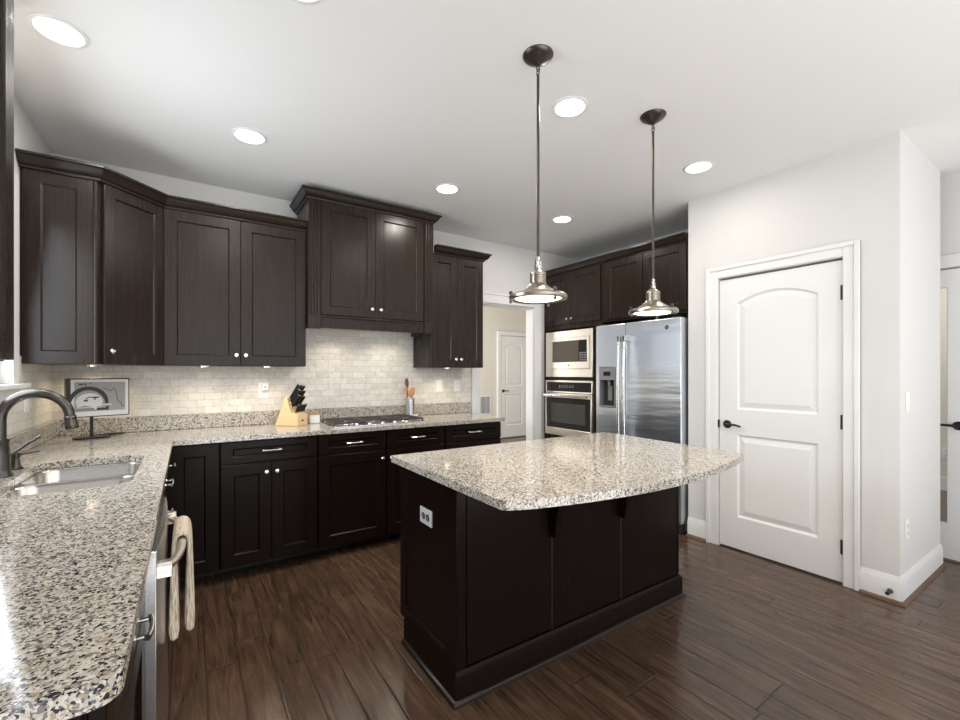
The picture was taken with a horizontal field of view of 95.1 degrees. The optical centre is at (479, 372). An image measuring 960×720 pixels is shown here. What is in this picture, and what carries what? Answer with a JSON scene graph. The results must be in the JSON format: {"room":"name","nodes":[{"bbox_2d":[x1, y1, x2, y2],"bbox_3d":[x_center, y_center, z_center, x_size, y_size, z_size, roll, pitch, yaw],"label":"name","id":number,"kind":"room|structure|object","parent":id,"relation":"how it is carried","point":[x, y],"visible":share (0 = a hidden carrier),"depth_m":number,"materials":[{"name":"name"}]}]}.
{"room":"kitchen","nodes":[
{"label":"kitchen","id":0,"kind":"room"},
{"bbox_2d":[0,95,50,383],"bbox_3d":[-0.453,-0.033,-0.718,0.120,2.693,8.506,0,0,-34],"label":"wall","id":1,"kind":"structure","parent":0,"point":[26,136],"depth_m":2.24,"materials":[{"name":"paint"}]},
{"bbox_2d":[0,0,13,360],"bbox_3d":[-1.122,-0.573,0.744,0.382,1.083,1.022,0,0,-34],"label":"upper cabinet","id":2,"kind":"object","parent":1,"relation":"attached to","point":[6,6],"visible":1,"depth_m":1.14,"materials":[{"name":"brown wood"}]},
{"bbox_2d":[0,171,30,400],"bbox_3d":[-1.944,-0.423,1.590,0.155,1.105,1.430,0,0,-34],"label":"window","id":3,"kind":"structure","parent":1,"relation":"in","point":[6,390],"depth_m":2.14,"materials":[{"name":"white paint"}]},
{"bbox_2d":[0,356,51,435],"bbox_3d":[-1.845,0.151,1.490,0.008,0.474,3.046,0,0,-34],"label":"tiled wall","id":4,"kind":"structure","parent":1,"relation":"attached to","point":[39,376],"depth_m":2.40,"materials":[{"name":"tile"}]},
{"bbox_2d":[24,399,28,412],"bbox_3d":[-2.376,0.149,2.305,0.008,0.116,0.072,0,0,-34],"label":"light switch","id":5,"kind":"object","parent":4,"relation":"attached to","point":[26,401],"visible":0.61,"depth_m":2.29,"materials":[{"name":"white plastic"}]},
{"bbox_2d":[7,420,55,452],"bbox_3d":[-1.822,0.349,1.486,0.022,0.102,3.013,0,0,-34],"label":"backsplash","id":6,"kind":"structure","parent":4,"relation":"attached to","point":[47,431],"depth_m":2.34,"materials":[{"name":"stone"}]},
{"bbox_2d":[15,148,167,365],"bbox_3d":[-2.235,-0.580,2.641,0.630,1.068,0.694,0,0,-34],"label":"upper cabinet","id":7,"kind":"object","parent":1,"relation":"attached to","point":[92,235],"visible":0.98,"depth_m":2.37,"materials":[{"name":"brown wood"}]},
{"bbox_2d":[51,153,579,438],"bbox_3d":[-0.767,-0.033,4.109,4.705,2.693,0.120,0,0,-34],"label":"wall","id":8,"kind":"structure","parent":0,"point":[509,268],"depth_m":4.48,"materials":[{"name":"paint"}]},
{"bbox_2d":[164,195,307,366],"bbox_3d":[-1.730,-0.580,3.146,0.861,1.068,0.414,0,0,-34],"label":"upper cabinet","id":9,"kind":"object","parent":8,"relation":"attached to","point":[235,277],"visible":1,"depth_m":3.00,"materials":[{"name":"brown wood"}]},
{"bbox_2d":[52,328,470,419],"bbox_3d":[-1.387,0.011,3.619,3.111,0.754,0.008,0,0,-34],"label":"tiled wall","id":10,"kind":"structure","parent":8,"relation":"attached to","point":[344,368],"depth_m":3.61,"materials":[{"name":"tile"}]},
{"bbox_2d":[52,402,470,436],"bbox_3d":[-1.386,0.349,3.600,3.090,0.102,0.022,0,0,-34],"label":"backsplash","id":11,"kind":"structure","parent":10,"relation":"attached to","point":[187,421],"depth_m":3.23,"materials":[{"name":"stone"}]},
{"bbox_2d":[258,383,268,397],"bbox_3d":[-1.681,0.136,3.412,0.072,0.116,0.009,0,0,-34],"label":"outlet","id":12,"kind":"object","parent":10,"relation":"attached to","point":[261,393],"visible":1,"depth_m":3.41,"materials":[{"name":"white plastic"}]},
{"bbox_2d":[262,384,267,389],"bbox_3d":[-1.663,0.112,3.397,0.044,0.044,0.033,0,0,-34],"label":"plug adapter","id":13,"kind":"object","parent":12,"relation":"attached to","point":[264,386],"visible":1,"depth_m":3.38,"materials":[{"name":"white plastic"}]},
{"bbox_2d":[436,380,442,391],"bbox_3d":[-0.395,0.128,4.269,0.072,0.116,0.008,0,0,-34],"label":"light switch","id":14,"kind":"object","parent":10,"relation":"attached to","point":[439,383],"visible":1,"depth_m":4.27,"materials":[{"name":"white plastic"}]},
{"bbox_2d":[454,380,459,390],"bbox_3d":[-0.228,0.128,4.379,0.072,0.116,0.008,0,0,-34],"label":"light switch","id":15,"kind":"object","parent":10,"relation":"attached to","point":[456,382],"visible":1,"depth_m":4.38,"materials":[{"name":"white plastic"}]},
{"bbox_2d":[289,184,441,336],"bbox_3d":[-0.927,-0.834,3.641,1.130,1.015,0.476,0,0,-34],"label":"upper cabinet","id":16,"kind":"object","parent":8,"relation":"attached to","point":[369,263],"visible":0.94,"depth_m":3.45,"materials":[{"name":"brown wood"}]},
{"bbox_2d":[413,244,491,367],"bbox_3d":[-0.256,-0.580,4.126,0.620,1.068,0.414,0,0,-34],"label":"upper cabinet","id":17,"kind":"object","parent":8,"relation":"attached to","point":[456,341],"visible":0.94,"depth_m":3.98,"materials":[{"name":"brown wood"}]},
{"bbox_2d":[471,292,540,440],"bbox_3d":[0.273,0.239,4.785,0.956,2.150,0.148,0,0,-34],"label":"trim","id":18,"kind":"structure","parent":8,"relation":"attached to","point":[533,314],"depth_m":4.95,"materials":[{"name":"white paint"}]},
{"bbox_2d":[14,0,959,259],"bbox_3d":[1.966,-1.419,2.809,8.215,0.080,12.300,0,0,-34],"label":"ceiling","id":19,"kind":"structure","parent":0,"point":[385,101],"depth_m":2.15,"materials":[{"name":"paint"}]},
{"bbox_2d":[26,12,89,48],"bbox_3d":[-1.699,-1.375,1.773,0.188,0.008,0.188,0,0,-34],"label":"recessed light","id":20,"kind":"object","parent":19,"relation":"in","point":[57,30],"visible":1,"depth_m":1.76,"materials":[{"name":"white paint"}]},
{"bbox_2d":[231,127,266,144],"bbox_3d":[-1.343,-1.375,2.560,0.188,0.008,0.188,0,0,-34],"label":"recessed light","id":21,"kind":"object","parent":19,"relation":"in","point":[243,134],"visible":1,"depth_m":2.55,"materials":[{"name":"white paint"}]},
{"bbox_2d":[293,0,323,4],"bbox_3d":[-0.634,-1.375,1.548,0.188,0.008,0.188,0,0,-34],"label":"recessed light","id":22,"kind":"object","parent":19,"relation":"in","point":[307,2],"visible":1,"depth_m":1.62,"materials":[{"name":"white paint"}]},
{"bbox_2d":[435,183,459,193],"bbox_3d":[-0.245,-1.375,3.290,0.188,0.008,0.188,0,0,-34],"label":"recessed light","id":23,"kind":"object","parent":19,"relation":"in","point":[444,188],"visible":1,"depth_m":3.28,"materials":[{"name":"white paint"}]},
{"bbox_2d":[509,44,567,306],"bbox_3d":[0.252,-0.840,1.908,0.252,1.078,0.252,0,0,-34],"label":"pendant light","id":24,"kind":"object","parent":19,"relation":"hanging from","point":[538,291],"visible":1,"depth_m":1.88,"materials":[{"name":"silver metal"}]},
{"bbox_2d":[515,295,560,302],"bbox_3d":[0.252,-0.321,1.908,0.199,0.017,0.199,0,0,-34],"label":"diffuser","id":25,"kind":"object","parent":24,"relation":"attached to","point":[524,298],"depth_m":1.88,"materials":[{"name":"beige glass"}]},
{"bbox_2d":[552,215,572,222],"bbox_3d":[0.739,-1.375,3.945,0.188,0.008,0.188,0,0,-34],"label":"recessed light","id":26,"kind":"object","parent":19,"relation":"in","point":[558,219],"visible":1,"depth_m":3.94,"materials":[{"name":"white paint"}]},
{"bbox_2d":[552,96,588,117],"bbox_3d":[0.467,-1.375,2.280,0.188,0.008,0.188,0,0,-34],"label":"recessed light","id":27,"kind":"object","parent":19,"relation":"in","point":[569,106],"visible":1,"depth_m":2.27,"materials":[{"name":"white paint"}]},
{"bbox_2d":[628,109,678,318],"bbox_3d":[0.929,-0.840,2.359,0.252,1.078,0.252,0,0,-34],"label":"pendant light","id":28,"kind":"object","parent":19,"relation":"hanging from","point":[653,306],"visible":1,"depth_m":2.33,"materials":[{"name":"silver metal"}]},
{"bbox_2d":[633,311,670,315],"bbox_3d":[0.929,-0.321,2.359,0.199,0.017,0.199,0,0,-34],"label":"diffuser","id":29,"kind":"object","parent":28,"relation":"attached to","point":[644,313],"depth_m":2.34,"materials":[{"name":"beige glass"}]},
{"bbox_2d":[683,160,713,173],"bbox_3d":[1.464,-1.375,2.944,0.188,0.008,0.188,0,0,-34],"label":"recessed light","id":30,"kind":"object","parent":19,"relation":"in","point":[696,167],"visible":1,"depth_m":2.94,"materials":[{"name":"white paint"}]},
{"bbox_2d":[479,306,525,437],"bbox_3d":[0.615,-0.033,7.019,4.200,2.693,3.434,0,0,-34],"label":"wall","id":31,"kind":"structure","parent":0,"point":[495,319],"depth_m":8.71,"materials":[{"name":"paint"}]},
{"bbox_2d":[479,395,490,414],"bbox_3d":[0.100,0.634,8.587,0.280,0.380,0.011,0,0,-34],"label":"air vent","id":32,"kind":"object","parent":31,"relation":"in","point":[485,400],"visible":0.98,"depth_m":8.59,"materials":[{"name":"white paint"}]},
{"bbox_2d":[497,331,525,437],"bbox_3d":[0.685,0.244,8.954,0.820,2.140,0.050,0,0,-34],"label":"trim","id":33,"kind":"structure","parent":31,"relation":"attached to","point":[499,333],"depth_m":8.72,"materials":[{"name":"white paint"}]},
{"bbox_2d":[501,336,525,437],"bbox_3d":[0.700,0.279,8.938,0.669,2.030,0.091,0,0,-34],"label":"door","id":34,"kind":"structure","parent":31,"relation":"in","point":[513,349],"depth_m":8.94,"materials":[{"name":"white paint"}]},
{"bbox_2d":[168,436,959,719],"bbox_3d":[1.966,1.354,2.809,8.215,0.080,12.300,0,0,-34],"label":"floor","id":35,"kind":"structure","parent":0,"point":[319,635],"depth_m":2.07,"materials":[{"name":"brown wood"}]},
{"bbox_2d":[20,467,174,604],"bbox_3d":[-1.681,0.873,1.839,0.660,0.881,0.935,0,0,-34],"label":"base cabinet","id":36,"kind":"object","parent":35,"relation":"on","point":[166,488],"visible":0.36,"depth_m":2.20,"materials":[{"name":"brown wood"}]},
{"bbox_2d":[0,402,504,719],"bbox_3d":[-0.554,0.364,2.342,3.098,0.133,3.038,0,0,-34],"label":"countertop","id":37,"kind":"structure","parent":36,"relation":"on","point":[74,564],"depth_m":1.01,"materials":[{"name":"stone"}]},
{"bbox_2d":[11,450,39,469],"bbox_3d":[-1.902,0.364,1.830,0.091,0.070,0.052,0,0,-34],"label":"soap dispenser","id":38,"kind":"object","parent":37,"relation":"on","point":[15,459],"visible":0.76,"depth_m":1.81,"materials":[{"name":"grey metal"}]},
{"bbox_2d":[0,389,78,477],"bbox_3d":[-1.799,0.231,1.796,0.262,0.335,0.216,0,0,-34],"label":"faucet","id":39,"kind":"object","parent":37,"relation":"on","point":[70,418],"visible":1,"depth_m":1.71,"materials":[{"name":"grey metal"}]},
{"bbox_2d":[0,462,140,496],"bbox_3d":[-1.607,0.523,1.768,0.433,0.181,0.745,0,0,-34],"label":"sink","id":40,"kind":"object","parent":37,"relation":"in","point":[91,476],"visible":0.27,"depth_m":1.89,"materials":[{"name":"silver metal"}]},
{"bbox_2d":[64,378,128,439],"bbox_3d":[-2.386,0.216,2.739,0.164,0.365,0.320,0,0,34],"label":"screen","id":41,"kind":"object","parent":37,"relation":"on","point":[89,397],"visible":0.98,"depth_m":2.69,"materials":[{"name":"grey glass"}]},
{"bbox_2d":[68,379,127,416],"bbox_3d":[-2.330,0.151,2.690,0.267,0.221,0.114,0,0,-34],"label":"picture","id":42,"kind":"object","parent":41,"relation":"attached to","point":[88,397],"depth_m":2.69,"materials":[{"name":"white paper"}]},
{"bbox_2d":[275,397,306,425],"bbox_3d":[-1.436,0.292,3.346,0.198,0.215,0.115,0,0,14],"label":"knife block","id":43,"kind":"object","parent":37,"relation":"on","point":[287,416],"visible":0.77,"depth_m":3.29,"materials":[{"name":"brown wood"}]},
{"bbox_2d":[289,383,300,399],"bbox_3d":[-1.388,0.141,3.297,0.095,0.127,0.016,0,0,14],"label":"knife","id":44,"kind":"object","parent":43,"relation":"in","point":[298,384],"visible":1,"depth_m":3.29,"materials":[{"name":"black metal"}]},
{"bbox_2d":[290,388,300,403],"bbox_3d":[-1.383,0.175,3.296,0.090,0.119,0.016,0,0,14],"label":"knife","id":45,"kind":"object","parent":43,"relation":"in","point":[298,389],"visible":1,"depth_m":3.29,"materials":[{"name":"black metal"}]},
{"bbox_2d":[291,394,300,407],"bbox_3d":[-1.380,0.211,3.295,0.081,0.106,0.016,0,0,14],"label":"knife","id":46,"kind":"object","parent":43,"relation":"in","point":[298,395],"visible":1,"depth_m":3.29,"materials":[{"name":"black metal"}]},
{"bbox_2d":[294,394,303,406],"bbox_3d":[-1.373,0.214,3.330,0.076,0.099,0.016,0,0,14],"label":"knife","id":47,"kind":"object","parent":43,"relation":"in","point":[302,396],"visible":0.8,"depth_m":3.32,"materials":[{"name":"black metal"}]},
{"bbox_2d":[309,413,319,422],"bbox_3d":[-1.313,0.363,3.486,0.076,0.072,0.054,0,0,-30],"label":"box","id":48,"kind":"object","parent":37,"relation":"on","point":[313,418],"visible":1,"depth_m":3.47,"materials":[{"name":"white ceramic"}]},
{"bbox_2d":[319,414,427,427],"bbox_3d":[-0.854,0.381,3.538,0.762,0.036,0.427,0,0,-34],"label":"gas cooktop","id":49,"kind":"object","parent":37,"relation":"in","point":[344,422],"visible":1,"depth_m":3.47,"materials":[{"name":"silver metal"}]},
{"bbox_3d":[-0.640,0.391,4.009,0.160,0.017,0.112,0,0,-34],"label":"spoon rest","id":50,"kind":"object","parent":37,"relation":"on","visible":0},
{"bbox_2d":[405,398,414,414],"bbox_3d":[-0.641,0.310,4.008,0.093,0.156,0.093,0,0,-34],"label":"utensil crock","id":51,"kind":"object","parent":50,"relation":"on","point":[409,402],"visible":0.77,"depth_m":3.97,"materials":[{"name":"silver metal"}]},
{"bbox_2d":[405,378,408,396],"bbox_3d":[-0.667,0.212,4.001,0.040,0.333,0.014,0,0,-34],"label":"wooden spoon","id":52,"kind":"object","parent":51,"relation":"in","point":[406,379],"visible":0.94,"depth_m":4.00,"materials":[{"name":"brown wood"}]},
{"bbox_2d":[405,378,408,387],"bbox_3d":[-0.667,0.096,4.001,0.040,0.100,0.014,0,0,-34],"label":"bowl","id":53,"kind":"object","parent":52,"relation":"on","point":[406,380],"depth_m":4.00,"materials":[{"name":"brown wood"}]},
{"bbox_2d":[408,389,413,397],"bbox_3d":[-0.627,0.264,4.000,0.067,0.229,0.014,0,0,-34],"label":"wooden spoon","id":54,"kind":"object","parent":51,"relation":"in","point":[410,392],"visible":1,"depth_m":4.00,"materials":[{"name":"brown wood"}]},
{"bbox_2d":[67,591,154,719],"bbox_3d":[-0.907,0.873,0.676,0.648,0.881,0.629,0,0,-34],"label":"base cabinet","id":55,"kind":"object","parent":35,"relation":"on","point":[129,704],"visible":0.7,"depth_m":0.87,"materials":[{"name":"brown wood"}]},
{"bbox_2d":[144,497,186,719],"bbox_3d":[-1.202,0.875,1.227,0.638,0.875,0.596,0,0,-34],"label":"dishwasher","id":56,"kind":"object","parent":35,"relation":"on","point":[160,567],"visible":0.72,"depth_m":1.15,"materials":[{"name":"grey metal"}]},
{"bbox_2d":[168,516,194,640],"bbox_3d":[-0.969,0.655,1.430,0.069,0.324,0.214,0,0,-34],"label":"towel","id":57,"kind":"object","parent":56,"relation":"hanging from","point":[182,525],"visible":0.95,"depth_m":1.36,"materials":[{"name":"beige fabric"}]},
{"bbox_2d":[169,463,175,591],"bbox_3d":[-2.005,0.873,2.323,0.657,0.881,0.222,0,0,-34],"label":"base cabinet","id":58,"kind":"object","parent":35,"relation":"on","point":[173,465],"visible":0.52,"depth_m":2.44,"materials":[{"name":"brown wood"}]},
{"bbox_2d":[170,443,218,581],"bbox_3d":[-1.895,0.873,2.906,0.267,0.881,0.626,0,0,-34],"label":"base cabinet","id":59,"kind":"object","parent":35,"relation":"on","point":[194,494],"visible":0.56,"depth_m":2.67,"materials":[{"name":"brown wood"}]},
{"bbox_2d":[218,435,316,572],"bbox_3d":[-1.530,0.873,3.128,0.582,0.881,0.660,0,0,-34],"label":"base cabinet","id":60,"kind":"object","parent":35,"relation":"on","point":[268,487],"visible":0.93,"depth_m":2.87,"materials":[{"name":"brown wood"}]},
{"bbox_2d":[311,430,385,552],"bbox_3d":[-1.078,0.873,3.429,0.496,0.881,0.660,0,0,-34],"label":"base cabinet","id":61,"kind":"object","parent":35,"relation":"on","point":[351,467],"visible":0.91,"depth_m":3.18,"materials":[{"name":"brown wood"}]},
{"bbox_2d":[378,426,444,538],"bbox_3d":[-0.659,0.873,3.708,0.503,0.881,0.660,0,0,-34],"label":"base cabinet","id":62,"kind":"object","parent":35,"relation":"on","point":[420,439],"visible":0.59,"depth_m":3.38,"materials":[{"name":"brown wood"}]},
{"bbox_2d":[444,421,500,449],"bbox_3d":[-0.211,0.873,4.006,0.566,0.881,0.660,0,0,-34],"label":"base cabinet","id":63,"kind":"object","parent":35,"relation":"on","point":[486,433],"visible":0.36,"depth_m":3.75,"materials":[{"name":"brown wood"}]},
{"bbox_2d":[400,466,685,710],"bbox_3d":[0.445,0.881,2.309,1.574,0.866,0.772,0,0,-34],"label":"kitchen island","id":64,"kind":"object","parent":35,"relation":"on","point":[491,597],"visible":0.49,"depth_m":2.00,"materials":[{"name":"brown wood"}]},
{"bbox_2d":[420,505,431,527],"bbox_3d":[-0.245,0.649,1.981,0.009,0.072,0.116,0,0,-34],"label":"outlet","id":65,"kind":"object","parent":64,"relation":"attached to","point":[425,514],"visible":1,"depth_m":1.97,"materials":[{"name":"grey plastic"}]},
{"bbox_2d":[391,432,742,510],"bbox_3d":[0.511,0.430,2.190,1.586,0.032,1.070,0,0,-34],"label":"island countertop","id":66,"kind":"structure","parent":64,"relation":"on","point":[593,467],"depth_m":1.90,"materials":[{"name":"stone"}]},
{"bbox_2d":[544,256,611,438],"bbox_3d":[1.183,0.089,4.814,0.641,2.448,0.835,0,0,-34],"label":"oven tower","id":67,"kind":"object","parent":35,"relation":"on","point":[581,281],"visible":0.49,"depth_m":4.60,"materials":[{"name":"brown wood"}]},
{"bbox_2d":[543,380,594,435],"bbox_3d":[1.133,0.383,4.804,0.627,0.599,0.685,0,0,-34],"label":"wall oven","id":68,"kind":"object","parent":67,"relation":"in","point":[569,405],"visible":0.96,"depth_m":4.64,"materials":[{"name":"grey metal"}]},
{"bbox_2d":[546,328,594,376],"bbox_3d":[1.115,-0.201,4.791,0.452,0.494,0.685,0,0,-34],"label":"microwave","id":69,"kind":"object","parent":67,"relation":"in","point":[571,353],"visible":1,"depth_m":4.62,"materials":[{"name":"silver metal"}]},
{"bbox_2d":[596,316,687,532],"bbox_3d":[1.613,0.419,4.058,0.738,1.765,0.884,0,0,-34],"label":"refrigerator","id":70,"kind":"object","parent":35,"relation":"on","point":[642,366],"visible":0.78,"depth_m":3.79,"materials":[{"name":"grey metal"}]},
{"bbox_2d":[580,229,687,260],"bbox_3d":[1.729,-0.033,4.712,0.120,2.693,1.881,0,0,-34],"label":"crown molding","id":71,"kind":"structure","parent":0,"point":[685,230],"depth_m":4.69,"materials":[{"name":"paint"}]},
{"bbox_2d":[688,130,939,576],"bbox_3d":[2.414,-0.033,3.277,0.909,2.693,1.268,0,0,-34],"label":"wall","id":72,"kind":"structure","parent":0,"point":[883,192],"depth_m":2.68,"materials":[{"name":"paint"}]},
{"bbox_2d":[598,232,687,323],"bbox_3d":[1.664,-0.813,4.091,0.641,0.644,0.900,0,0,-34],"label":"upper cabinet","id":73,"kind":"object","parent":72,"relation":"attached to","point":[626,273],"visible":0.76,"depth_m":3.92,"materials":[{"name":"brown wood"}]},
{"bbox_2d":[686,517,705,541],"bbox_3d":[1.715,1.239,3.481,0.030,0.150,0.154,0,0,-34],"label":"baseboard","id":74,"kind":"structure","parent":72,"relation":"attached to","point":[696,529],"depth_m":3.48,"materials":[{"name":"white paint"}]},
{"bbox_2d":[718,260,842,581],"bbox_3d":[2.031,0.301,3.035,0.091,2.002,0.773,0,0,-34],"label":"door","id":75,"kind":"structure","parent":72,"relation":"in","point":[781,332],"depth_m":2.99,"materials":[{"name":"white paint"}]},
{"bbox_2d":[706,239,859,591],"bbox_3d":[2.021,0.256,3.028,0.022,2.116,0.938,0,0,-34],"label":"trim","id":76,"kind":"structure","parent":72,"relation":"attached to","point":[850,250],"depth_m":2.70,"materials":[{"name":"white paint"}]},
{"bbox_2d":[885,588,892,594],"bbox_3d":[2.331,1.252,2.506,0.056,0.028,0.028,0,0,-34],"label":"door stop","id":77,"kind":"object","parent":72,"relation":"attached to","point":[889,590],"visible":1,"depth_m":2.51,"materials":[{"name":"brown metal"}]},
{"bbox_2d":[859,543,946,607],"bbox_3d":[2.713,1.239,2.801,0.939,0.150,0.204,0,0,-34],"label":"baseboard","id":78,"kind":"structure","parent":72,"relation":"attached to","point":[873,583],"depth_m":2.59,"materials":[{"name":"white paint"}]},
{"bbox_2d":[905,518,908,539],"bbox_3d":[2.493,0.912,2.562,0.072,0.116,0.009,0,0,-34],"label":"outlet","id":79,"kind":"object","parent":72,"relation":"attached to","point":[906,520],"visible":1,"depth_m":2.55,"materials":[{"name":"white plastic"}]},
{"bbox_2d":[905,392,909,411],"bbox_3d":[2.501,0.171,2.568,0.072,0.116,0.008,0,0,-34],"label":"light switch","id":80,"kind":"object","parent":72,"relation":"attached to","point":[907,394],"visible":1,"depth_m":2.56,"materials":[{"name":"white plastic"}]},
{"bbox_2d":[940,288,946,477],"bbox_3d":[5.489,-0.033,4.613,0.150,2.693,5.600,0,0,-34],"label":"wall","id":81,"kind":"structure","parent":0,"point":[943,292],"depth_m":4.92,"materials":[{"name":"paint"}]},
{"bbox_2d":[940,477,946,490],"bbox_3d":[5.420,1.244,4.567,0.015,0.140,5.600,0,0,-34],"label":"baseboard","id":82,"kind":"structure","parent":81,"relation":"attached to","point":[943,481],"depth_m":4.91,"materials":[{"name":"white paint"}]},
{"bbox_2d":[942,447,946,457],"bbox_3d":[5.200,0.894,4.901,0.009,0.116,0.072,0,0,-34],"label":"outlet","id":83,"kind":"object","parent":81,"relation":"attached to","point":[944,450],"visible":0.69,"depth_m":4.91,"materials":[{"name":"white plastic"}]},
{"bbox_2d":[940,172,959,270],"bbox_3d":[4.471,-0.033,1.368,0.120,2.693,6.525,0,0,-34],"label":"wall","id":84,"kind":"structure","parent":0,"point":[949,184],"depth_m":3.06,"materials":[{"name":"paint"}]},
{"bbox_2d":[940,268,959,560],"bbox_3d":[3.104,0.289,3.317,0.096,2.025,0.812,0,0,-34],"label":"door","id":85,"kind":"structure","parent":84,"relation":"in","point":[950,278],"depth_m":3.06,"materials":[{"name":"white paint"}]},
{"bbox_2d":[940,253,959,267],"bbox_3d":[3.095,0.246,3.311,0.018,2.135,1.000,0,0,-34],"label":"trim","id":86,"kind":"structure","parent":84,"relation":"attached to","point":[951,260],"depth_m":3.04,"materials":[{"name":"white paint"}]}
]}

